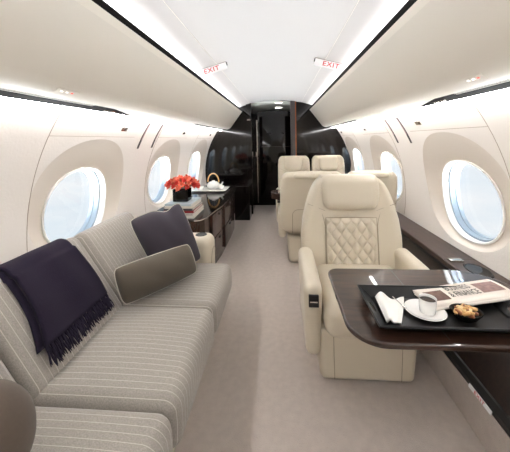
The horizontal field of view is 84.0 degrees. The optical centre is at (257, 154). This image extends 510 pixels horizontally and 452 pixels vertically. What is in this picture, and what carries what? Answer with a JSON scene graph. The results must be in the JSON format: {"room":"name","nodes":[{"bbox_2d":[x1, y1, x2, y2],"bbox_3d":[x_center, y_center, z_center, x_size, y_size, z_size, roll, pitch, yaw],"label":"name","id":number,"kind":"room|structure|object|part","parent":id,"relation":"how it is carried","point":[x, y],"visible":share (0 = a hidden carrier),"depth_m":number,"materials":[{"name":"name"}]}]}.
{"room":"aircraft cabin","nodes":[
{"label":"aircraft cabin","id":0,"kind":"room"},
{"bbox_2d":[0,102,216,263],"bbox_3d":[-1.071,0.486,1.466,0.280,1.420,7.100,-1,3,4],"label":"wall","id":1,"kind":"structure","parent":0,"point":[39,146],"depth_m":1.59,"materials":[{"name":"white plastic"}]},
{"bbox_2d":[41,167,105,242],"bbox_3d":[-1.190,0.339,1.849,0.158,0.516,0.574,-1,3,4],"label":"window","id":2,"kind":"structure","parent":1,"relation":"in","point":[96,178],"depth_m":2.07,"materials":[{"name":"white plastic"}]},
{"bbox_2d":[0,88,224,130],"bbox_3d":[-0.882,-0.256,1.335,0.152,0.072,6.950,-1,3,4],"label":"light strip","id":3,"kind":"structure","parent":1,"relation":"attached to","point":[7,95],"depth_m":1.36,"materials":[{"name":"white plastic"}]},
{"bbox_3d":[-0.960,-0.170,-0.136,0.079,0.047,4.000,-1,3,4],"label":"service rail","id":4,"kind":"part","parent":3,"relation":"part of","materials":[{"name":"black"}]},
{"bbox_3d":[-0.708,-0.357,3.119,0.080,0.063,3.340,-1,3,4],"label":"closeout panel","id":5,"kind":"part","parent":3,"relation":"part of","materials":[{"name":"white plastic"}]},
{"bbox_2d":[147,156,170,203],"bbox_3d":[-1.093,0.272,3.093,0.158,0.516,0.574,-1,3,4],"label":"window","id":6,"kind":"structure","parent":1,"relation":"in","point":[165,161],"depth_m":3.29,"materials":[{"name":"glass"}]},
{"bbox_2d":[188,151,199,180],"bbox_3d":[-0.998,0.205,4.327,0.158,0.516,0.574,-1,3,4],"label":"window","id":7,"kind":"structure","parent":1,"relation":"in","point":[196,155],"depth_m":4.56,"materials":[{"name":"glass"}]},
{"bbox_2d":[0,92,509,130],"bbox_3d":[0.027,-0.548,1.299,2.050,0.632,7.150,-1,3,4],"label":"light strip","id":8,"kind":"structure","parent":0,"point":[509,92],"depth_m":1.51,"materials":[{"name":"white plastic"}]},
{"bbox_2d":[103,0,407,106],"bbox_3d":[0.021,-0.641,1.249,1.380,0.152,6.960,-1,3,4],"label":"ceiling","id":9,"kind":"structure","parent":0,"point":[269,48],"depth_m":1.68,"materials":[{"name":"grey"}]},
{"bbox_2d":[0,0,242,129],"bbox_3d":[-0.696,-0.401,1.311,0.354,0.320,6.945,-1,3,4],"label":"bin","id":10,"kind":"object","parent":9,"relation":"attached to","point":[82,51],"visible":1,"depth_m":1.13,"materials":[{"name":"white plastic"}]},
{"bbox_3d":[-0.756,-0.248,1.120,0.026,0.018,0.110,-1,3,4],"label":"indicator plate","id":11,"kind":"part","parent":10,"relation":"part of","materials":[{"name":"white plastic"}]},
{"bbox_3d":[-0.761,-0.264,1.323,0.093,0.049,6.944,-1,3,4],"label":"panel","id":12,"kind":"part","parent":10,"relation":"part of","materials":[{"name":"white plastic"}]},
{"bbox_3d":[-0.653,-0.402,0.983,0.199,0.247,1.298,-1,3,4],"label":"bin door","id":13,"kind":"part","parent":10,"relation":"part of","materials":[{"name":"beige plastic"}]},
{"bbox_3d":[-0.537,-0.550,1.290,0.028,0.026,6.944,-1,3,4],"label":"edge trim","id":14,"kind":"part","parent":10,"relation":"part of","materials":[{"name":"black"}]},
{"bbox_3d":[-0.553,-0.472,2.277,0.199,0.247,1.298,-1,3,4],"label":"bin door","id":15,"kind":"part","parent":10,"relation":"part of","materials":[{"name":"beige plastic"}]},
{"bbox_3d":[-0.431,-0.556,3.843,0.199,0.247,1.843,-1,3,4],"label":"bin door","id":16,"kind":"part","parent":10,"relation":"part of","materials":[{"name":"beige plastic"}]},
{"bbox_2d":[195,61,227,76],"bbox_3d":[-0.366,-0.668,2.222,0.259,0.119,0.012,-1,3,4],"label":"exit sign","id":17,"kind":"object","parent":9,"relation":"hanging from","point":[221,66],"visible":0.92,"depth_m":2.22,"materials":[{"name":"white plastic"}]},
{"bbox_2d":[314,57,347,70],"bbox_3d":[0.554,-0.684,2.150,0.259,0.119,0.012,-1,3,4],"label":"exit sign","id":18,"kind":"object","parent":9,"relation":"hanging from","point":[317,61],"visible":0.88,"depth_m":2.15,"materials":[{"name":"white plastic"}]},
{"bbox_2d":[309,0,509,126],"bbox_3d":[0.746,-0.425,1.197,0.354,0.320,6.945,-1,3,4],"label":"bin","id":19,"kind":"object","parent":9,"relation":"attached to","point":[429,49],"visible":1,"depth_m":1.16,"materials":[{"name":"white plastic"}]},
{"bbox_3d":[0.876,-0.579,3.740,0.199,0.247,1.843,-1,3,4],"label":"bin door","id":20,"kind":"part","parent":19,"relation":"part of","materials":[{"name":"beige plastic"}]},
{"bbox_3d":[0.754,-0.494,2.175,0.199,0.247,1.298,-1,3,4],"label":"bin door","id":21,"kind":"part","parent":19,"relation":"part of","materials":[{"name":"beige plastic"}]},
{"bbox_3d":[0.581,-0.569,1.202,0.028,0.026,6.944,-1,3,4],"label":"edge trim","id":22,"kind":"part","parent":19,"relation":"part of","materials":[{"name":"black"}]},
{"bbox_3d":[0.653,-0.424,0.881,0.199,0.247,1.298,-1,3,4],"label":"bin door","id":23,"kind":"part","parent":19,"relation":"part of","materials":[{"name":"beige plastic"}]},
{"bbox_3d":[0.817,-0.291,1.198,0.093,0.049,6.944,-1,3,4],"label":"panel","id":24,"kind":"part","parent":19,"relation":"part of","materials":[{"name":"white plastic"}]},
{"bbox_3d":[0.784,-0.275,1.029,0.026,0.018,0.110,-1,3,4],"label":"indicator plate","id":25,"kind":"part","parent":19,"relation":"part of","materials":[{"name":"white plastic"}]},
{"bbox_2d":[205,101,350,219],"bbox_3d":[0.315,-0.036,4.860,2.600,2.050,1.070,-1,3,4],"label":"wall","id":26,"kind":"structure","parent":0,"point":[231,152],"depth_m":4.72,"materials":[{"name":"black paint"}]},
{"bbox_3d":[-0.140,0.056,4.765,0.085,1.895,0.060,-1,3,4],"label":"door post","id":27,"kind":"part","parent":26,"relation":"part of","materials":[{"name":"black paint"}]},
{"bbox_2d":[254,100,290,204],"bbox_3d":[0.314,-0.037,5.360,0.760,2.000,0.075,-1,3,4],"label":"door","id":28,"kind":"structure","parent":26,"relation":"in","point":[272,130],"depth_m":5.34,"materials":[{"name":"black paint"}]},
{"bbox_3d":[-0.007,0.134,5.379,0.020,1.570,0.025,-1,3,4],"label":"edge trim","id":29,"kind":"part","parent":28,"relation":"part of","materials":[{"name":"silver metal"}]},
{"bbox_3d":[0.590,0.042,4.738,0.075,1.895,0.080,-1,3,4],"label":"door post","id":30,"kind":"part","parent":26,"relation":"part of","materials":[{"name":"grey"}]},
{"bbox_3d":[1.123,-0.045,4.707,0.965,2.050,0.050,-1,3,4],"label":"bulkhead panel","id":31,"kind":"part","parent":26,"relation":"part of","materials":[{"name":"black paint"}]},
{"bbox_2d":[175,205,486,451],"bbox_3d":[0.083,1.189,1.640,2.600,0.050,7.750,-1,3,4],"label":"floor","id":32,"kind":"structure","parent":0,"point":[260,389],"depth_m":1.39,"materials":[{"name":"carpet"}]},
{"bbox_2d":[0,212,231,451],"bbox_3d":[-0.689,0.821,1.200,0.892,0.764,2.095,-1,3,4],"label":"striped sofa","id":33,"kind":"object","parent":32,"relation":"on","point":[131,384],"visible":0.64,"depth_m":1.05,"materials":[{"name":"fabric"}]},
{"bbox_2d":[0,359,14,381],"bbox_3d":[-0.943,0.692,0.673,0.338,0.442,0.578,-1,3,4],"label":"cushion","id":34,"kind":"object","parent":33,"relation":"on","point":[7,367],"depth_m":0.94,"materials":[{"name":"fabric"}]},
{"bbox_2d":[0,379,35,451],"bbox_3d":[-0.750,0.692,0.658,0.400,0.270,0.270,-1,3,4],"label":"bolster","id":35,"kind":"object","parent":33,"relation":"on","point":[17,406],"visible":1,"depth_m":0.68,"materials":[{"name":"brown fabric"}]},
{"bbox_2d":[0,238,114,366],"bbox_3d":[-0.901,0.597,1.224,0.395,0.347,0.412,-1,3,4],"label":"throw blanket","id":36,"kind":"object","parent":33,"relation":"on","point":[53,283],"visible":0.99,"depth_m":1.18,"materials":[{"name":"purple fabric"}]},
{"bbox_2d":[0,237,121,398],"bbox_3d":[-0.899,0.661,1.243,0.338,0.442,0.553,-1,3,4],"label":"cushion","id":37,"kind":"object","parent":33,"relation":"on","point":[33,371],"depth_m":1.03,"materials":[{"name":"fabric"}]},
{"bbox_2d":[30,406,172,451],"bbox_3d":[-0.563,0.926,0.656,0.558,0.216,0.578,-1,3,4],"label":"seat cushion","id":38,"kind":"object","parent":33,"relation":"on","point":[58,428],"depth_m":0.85,"materials":[{"name":"fabric"}]},
{"bbox_2d":[74,212,146,304],"bbox_3d":[-0.857,0.632,1.786,0.338,0.442,0.523,-1,3,4],"label":"cushion","id":39,"kind":"object","parent":33,"relation":"on","point":[112,243],"depth_m":1.65,"materials":[{"name":"fabric"}]},
{"bbox_2d":[33,307,213,447],"bbox_3d":[-0.519,0.895,1.226,0.558,0.216,0.553,-1,3,4],"label":"seat cushion","id":40,"kind":"object","parent":33,"relation":"on","point":[137,359],"depth_m":1.08,"materials":[{"name":"fabric"}]},
{"bbox_2d":[114,244,196,303],"bbox_3d":[-0.555,0.654,1.594,0.469,0.203,0.180,-4,4,-41],"label":"lumbar pillow","id":41,"kind":"object","parent":33,"relation":"on","point":[138,279],"visible":1,"depth_m":1.51,"materials":[{"name":"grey fabric"}]},
{"bbox_2d":[130,204,200,261],"bbox_3d":[-0.590,0.548,1.853,0.354,0.423,0.295,-1,3,4],"label":"throw pillow","id":42,"kind":"object","parent":33,"relation":"on","point":[155,231],"visible":0.7,"depth_m":1.75,"materials":[{"name":"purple fabric"}]},
{"bbox_2d":[122,263,231,332],"bbox_3d":[-0.476,0.866,1.769,0.558,0.216,0.523,-1,3,4],"label":"seat cushion","id":43,"kind":"object","parent":33,"relation":"on","point":[209,288],"depth_m":1.60,"materials":[{"name":"fabric"}]},
{"bbox_3d":[-0.640,0.877,2.151,0.620,0.550,0.200,-1,3,4],"label":"armrest","id":44,"kind":"part","parent":33,"relation":"part of","materials":[{"name":"beige leather"}]},
{"bbox_2d":[157,185,235,262],"bbox_3d":[-0.655,0.803,3.468,0.636,0.560,1.927,-1,3,4],"label":"credenza","id":45,"kind":"object","parent":32,"relation":"on","point":[216,218],"visible":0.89,"depth_m":3.11,"materials":[{"name":"brown wood"}]},
{"bbox_2d":[186,207,203,218],"bbox_3d":[-0.706,0.550,2.716,0.290,0.024,0.360,-1,3,3],"label":"book","id":46,"kind":"object","parent":45,"relation":"on","point":[200,210],"visible":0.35,"depth_m":2.57,"materials":[{"name":"white paper"}]},
{"bbox_2d":[185,205,203,215],"bbox_3d":[-0.707,0.528,2.715,0.282,0.020,0.348,-1,3,6],"label":"book","id":47,"kind":"object","parent":46,"relation":"on","point":[202,206],"visible":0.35,"depth_m":2.57,"materials":[{"name":"beige paper"}]},
{"bbox_2d":[184,204,202,212],"bbox_3d":[-0.707,0.507,2.714,0.274,0.020,0.336,-1,3,3],"label":"book","id":48,"kind":"object","parent":47,"relation":"on","point":[200,205],"visible":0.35,"depth_m":2.58,"materials":[{"name":"red paper"}]},
{"bbox_2d":[164,201,201,210],"bbox_3d":[-0.708,0.488,2.713,0.266,0.018,0.324,-1,3,5],"label":"book","id":49,"kind":"object","parent":48,"relation":"on","point":[196,206],"visible":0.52,"depth_m":2.56,"materials":[{"name":"grey paper"}]},
{"bbox_2d":[165,200,200,208],"bbox_3d":[-0.708,0.468,2.712,0.258,0.020,0.312,-1,3,3],"label":"book","id":50,"kind":"object","parent":49,"relation":"on","point":[198,202],"visible":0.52,"depth_m":2.56,"materials":[{"name":"beige paper"}]},
{"bbox_2d":[165,198,200,205],"bbox_3d":[-0.708,0.449,2.711,0.250,0.018,0.300,-1,3,7],"label":"book","id":51,"kind":"object","parent":50,"relation":"on","point":[192,201],"visible":0.64,"depth_m":2.62,"materials":[{"name":"grey paper"}]},
{"bbox_2d":[172,187,191,201],"bbox_3d":[-0.725,0.379,2.708,0.145,0.121,0.130,-1,3,4],"label":"flower vase","id":52,"kind":"object","parent":51,"relation":"on","point":[183,195],"visible":0.84,"depth_m":2.65,"materials":[{"name":"black ceramic"}]},
{"bbox_2d":[178,181,185,188],"bbox_3d":[-0.717,0.272,2.614,0.071,0.078,0.124,-3,3,-28],"label":"flower","id":53,"kind":"object","parent":52,"relation":"on","point":[180,184],"visible":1,"depth_m":2.58,"materials":[{"name":"red plant"}]},
{"bbox_2d":[186,181,197,187],"bbox_3d":[-0.636,0.276,2.654,0.129,0.074,0.072,-1,3,10],"label":"flower","id":54,"kind":"object","parent":52,"relation":"in","point":[194,184],"visible":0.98,"depth_m":2.65,"materials":[{"name":"red plant"}]},
{"bbox_2d":[191,186,229,191],"bbox_3d":[-0.659,0.484,3.975,0.477,0.022,0.366,-1,3,4],"label":"platter","id":55,"kind":"object","parent":45,"relation":"on","point":[205,189],"visible":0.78,"depth_m":3.84,"materials":[{"name":"white"}]},
{"bbox_2d":[207,173,222,188],"bbox_3d":[-0.607,0.362,3.951,0.220,0.221,0.186,-2,3,-19],"label":"teapot","id":56,"kind":"object","parent":55,"relation":"on","point":[213,184],"visible":0.98,"depth_m":3.90,"materials":[{"name":"white ceramic"}]},
{"bbox_3d":[-0.418,0.530,3.434,0.147,0.011,1.927,-1,3,4],"label":"edge trim","id":57,"kind":"part","parent":45,"relation":"part of","materials":[{"name":"silver metal"}]},
{"bbox_3d":[-0.430,0.700,2.964,0.030,0.240,0.431,-1,3,6],"label":"drawer","id":58,"kind":"part","parent":45,"relation":"part of","materials":[{"name":"brown wood"}]},
{"bbox_3d":[-0.425,0.947,2.977,0.030,0.235,0.431,-1,3,6],"label":"drawer","id":59,"kind":"part","parent":45,"relation":"part of","materials":[{"name":"brown wood"}]},
{"bbox_3d":[-0.371,0.673,3.450,0.030,0.240,0.490,-1,3,4],"label":"drawer","id":60,"kind":"part","parent":45,"relation":"part of","materials":[{"name":"brown wood"}]},
{"bbox_3d":[-0.365,0.920,3.463,0.030,0.235,0.490,-1,3,4],"label":"drawer","id":61,"kind":"part","parent":45,"relation":"part of","materials":[{"name":"brown wood"}]},
{"bbox_2d":[271,189,279,199],"bbox_3d":[0.692,0.750,3.482,1.060,0.610,0.320,-1,3,4],"label":"conference table","id":62,"kind":"object","parent":32,"relation":"on","point":[275,194],"visible":0.12,"depth_m":3.40,"materials":[{"name":"brown wood"}]},
{"bbox_2d":[276,156,309,231],"bbox_3d":[0.523,0.524,4.008,0.538,0.997,0.765,-1,3,4],"label":"lounge seat","id":63,"kind":"object","parent":32,"relation":"on","point":[285,163],"visible":0.35,"depth_m":4.15,"materials":[{"name":"beige leather"}]},
{"bbox_3d":[0.297,0.688,3.947,0.093,0.400,0.487,-1,3,4],"label":"armrest","id":64,"kind":"part","parent":63,"relation":"part of","materials":[{"name":"beige leather"}]},
{"bbox_3d":[0.537,0.338,4.226,0.476,0.640,0.245,-1,3,4],"label":"backrest","id":65,"kind":"part","parent":63,"relation":"part of","materials":[{"name":"beige leather"}]},
{"bbox_2d":[278,171,340,261],"bbox_3d":[0.546,0.610,2.991,0.671,0.932,0.765,-1,3,4],"label":"lounge seat","id":66,"kind":"object","parent":32,"relation":"on","point":[294,186],"visible":0.46,"depth_m":2.70,"materials":[{"name":"beige leather"}]},
{"bbox_3d":[0.265,0.704,3.106,0.090,0.271,0.483,-1,3,4],"label":"armrest","id":67,"kind":"part","parent":66,"relation":"part of","materials":[{"name":"beige leather"}]},
{"bbox_2d":[288,232,300,234],"bbox_3d":[0.557,0.726,3.120,0.480,0.173,0.520,-1,3,4],"label":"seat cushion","id":68,"kind":"object","parent":66,"relation":"on","point":[289,233],"depth_m":2.89,"materials":[{"name":"beige leather"}]},
{"bbox_3d":[0.524,0.460,2.756,0.618,0.598,0.245,-1,3,4],"label":"backrest","id":69,"kind":"part","parent":66,"relation":"part of","materials":[{"name":"beige leather"}]},
{"bbox_2d":[311,155,344,173],"bbox_3d":[1.007,0.516,3.970,0.506,0.997,0.765,-1,3,4],"label":"lounge seat","id":70,"kind":"object","parent":32,"relation":"on","point":[319,162],"visible":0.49,"depth_m":4.12,"materials":[{"name":"beige leather"}]},
{"bbox_2d":[298,174,429,381],"bbox_3d":[0.599,0.644,1.693,0.695,0.997,0.765,-1,3,4],"label":"lounge seat","id":71,"kind":"object","parent":32,"relation":"on","point":[350,221],"visible":0.8,"depth_m":1.80,"materials":[{"name":"beige leather"}]},
{"bbox_3d":[0.295,0.809,1.638,0.093,0.400,0.487,-1,3,4],"label":"armrest","id":72,"kind":"part","parent":71,"relation":"part of","materials":[{"name":"beige leather"}]},
{"bbox_3d":[0.274,0.718,1.390,0.050,0.062,0.014,-1,3,4],"label":"control panel","id":73,"kind":"part","parent":71,"relation":"part of","materials":[{"name":"black plastic"}]},
{"bbox_3d":[0.613,0.458,1.912,0.643,0.640,0.245,-1,3,4],"label":"backrest","id":74,"kind":"part","parent":71,"relation":"part of","materials":[{"name":"beige leather"}]},
{"bbox_3d":[0.609,0.577,1.835,0.326,0.330,0.065,-1,3,4],"label":"quilted panel","id":75,"kind":"part","parent":71,"relation":"part of","materials":[{"name":"beige leather"}]},
{"bbox_2d":[317,264,392,337],"bbox_3d":[0.593,0.781,1.578,0.500,0.185,0.520,-1,3,4],"label":"seat cushion","id":76,"kind":"object","parent":71,"relation":"on","point":[332,322],"depth_m":1.43,"materials":[{"name":"beige leather"}]},
{"bbox_3d":[0.896,0.744,1.588,0.090,0.290,0.483,-1,3,4],"label":"armrest","id":77,"kind":"part","parent":71,"relation":"part of","materials":[{"name":"beige leather"}]},
{"bbox_2d":[348,170,397,208],"bbox_3d":[1.053,0.601,2.951,0.545,0.932,0.765,-1,3,4],"label":"lounge seat","id":78,"kind":"object","parent":32,"relation":"on","point":[389,178],"visible":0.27,"depth_m":2.58,"materials":[{"name":"beige leather"}]},
{"bbox_2d":[396,211,509,451],"bbox_3d":[1.080,0.898,1.240,0.337,0.532,6.940,-1,3,4],"label":"ledge","id":79,"kind":"object","parent":32,"relation":"on","point":[488,373],"visible":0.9,"depth_m":1.27,"materials":[{"name":"wood"}]},
{"bbox_2d":[328,268,509,352],"bbox_3d":[0.690,0.592,1.029,0.793,0.138,0.478,-1,3,4],"label":"table","id":80,"kind":"object","parent":79,"relation":"on","point":[357,316],"visible":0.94,"depth_m":0.93,"materials":[{"name":"brown wood"}]},
{"bbox_2d":[357,284,509,332],"bbox_3d":[0.615,0.509,0.932,0.503,0.036,0.244,-1,3,4],"label":"serving tray","id":81,"kind":"object","parent":80,"relation":"on","point":[496,318],"visible":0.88,"depth_m":0.91,"materials":[{"name":"black paint"}]},
{"bbox_2d":[375,292,403,323],"bbox_3d":[0.465,0.513,0.956,0.115,0.022,0.150,-1,3,4],"label":"napkin","id":82,"kind":"object","parent":81,"relation":"on","point":[392,310],"visible":1,"depth_m":0.95,"materials":[{"name":"white fabric"}]},
{"bbox_2d":[404,299,447,321],"bbox_3d":[0.554,0.519,0.939,0.125,0.014,0.125,-1,3,4],"label":"saucer","id":83,"kind":"object","parent":81,"relation":"on","point":[412,305],"visible":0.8,"depth_m":0.93,"materials":[{"name":"white ceramic"}]},
{"bbox_2d":[418,293,436,315],"bbox_3d":[0.559,0.497,0.942,0.053,0.049,0.063,-3,3,-26],"label":"coffee cup","id":84,"kind":"object","parent":83,"relation":"on","point":[427,302],"visible":1,"depth_m":0.92,"materials":[{"name":"white ceramic"}]},
{"bbox_2d":[413,279,509,310],"bbox_3d":[0.731,0.494,1.007,0.316,0.037,0.121,-2,3,-6],"label":"newspaper","id":85,"kind":"object","parent":81,"relation":"on","point":[485,291],"visible":0.94,"depth_m":0.99,"materials":[{"name":"beige paper"}]},
{"bbox_2d":[423,290,450,300],"bbox_3d":[0.625,0.493,0.991,0.070,0.006,0.055,-2,3,-6],"label":"photo","id":86,"kind":"object","parent":85,"relation":"on","point":[441,295],"depth_m":1.00},
{"bbox_2d":[471,281,505,292],"bbox_3d":[0.829,0.476,1.022,0.085,0.006,0.060,-2,3,-6],"label":"photo","id":87,"kind":"object","parent":85,"relation":"on","point":[477,286],"depth_m":1.02},
{"bbox_2d":[449,303,483,322],"bbox_3d":[0.663,0.511,0.902,0.094,0.029,0.080,-1,3,4],"label":"bowl","id":88,"kind":"object","parent":81,"relation":"on","point":[466,319],"visible":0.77,"depth_m":0.89,"materials":[{"name":"black ceramic"}]},
{"bbox_2d":[462,312,470,315],"bbox_3d":[0.649,0.495,0.882,0.022,0.015,0.013,0,3,21],"label":"nut","id":89,"kind":"object","parent":88,"relation":"in","point":[466,313],"visible":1,"depth_m":0.88,"materials":[{"name":"brown food"}]},
{"bbox_3d":[1.076,0.681,1.229,0.038,0.017,6.940,-1,3,4],"label":"rail","id":90,"kind":"part","parent":79,"relation":"part of","materials":[{"name":"black wood"}]},
{"bbox_3d":[1.152,0.614,1.651,0.075,0.010,0.040,-1,3,4],"label":"lid","id":91,"kind":"part","parent":79,"relation":"part of","materials":[{"name":"silver metal"}]},
{"bbox_3d":[0.925,0.972,1.256,0.022,0.054,6.940,-1,3,4],"label":"frame rail","id":92,"kind":"part","parent":79,"relation":"part of","materials":[{"name":"black"}]},
{"bbox_2d":[468,383,491,414],"bbox_3d":[0.899,0.989,1.149,0.008,0.017,0.130,-1,3,4],"label":"exit sign","id":93,"kind":"object","parent":79,"relation":"attached to","point":[470,386],"visible":1,"depth_m":1.14,"materials":[{"name":"white"}]},
{"bbox_2d":[336,94,509,279],"bbox_3d":[1.171,0.449,1.289,0.280,1.420,7.100,-1,3,4],"label":"wall","id":94,"kind":"structure","parent":0,"point":[477,132],"depth_m":1.92,"materials":[{"name":"white plastic"}]},
{"bbox_2d":[353,148,364,170],"bbox_3d":[1.547,0.155,4.268,0.158,0.516,0.574,-1,3,4],"label":"window","id":95,"kind":"structure","parent":94,"relation":"in","point":[356,153],"depth_m":4.50,"materials":[{"name":"glass"}]},
{"bbox_2d":[381,152,403,199],"bbox_3d":[1.451,0.222,3.033,0.158,0.516,0.574,-1,3,4],"label":"window","id":96,"kind":"structure","parent":94,"relation":"in","point":[385,156],"depth_m":3.21,"materials":[{"name":"white plastic"}]},
{"bbox_2d":[329,79,509,127],"bbox_3d":[0.940,-0.286,1.192,0.152,0.072,6.950,-1,3,4],"label":"light strip","id":97,"kind":"structure","parent":94,"relation":"attached to","point":[501,87],"depth_m":1.42,"materials":[{"name":"white plastic"}]},
{"bbox_3d":[1.042,-0.387,2.982,0.080,0.063,3.340,-1,3,4],"label":"closeout panel","id":98,"kind":"part","parent":97,"relation":"part of","materials":[{"name":"white plastic"}]},
{"bbox_3d":[0.789,-0.199,-0.273,0.079,0.047,4.000,-1,3,4],"label":"service rail","id":99,"kind":"part","parent":97,"relation":"part of","materials":[{"name":"black"}]},
{"bbox_2d":[442,160,505,244],"bbox_3d":[1.354,0.289,1.789,0.158,0.516,0.574,-1,3,4],"label":"window","id":100,"kind":"structure","parent":94,"relation":"in","point":[457,218],"depth_m":1.97,"materials":[{"name":"white plastic"}]}
]}

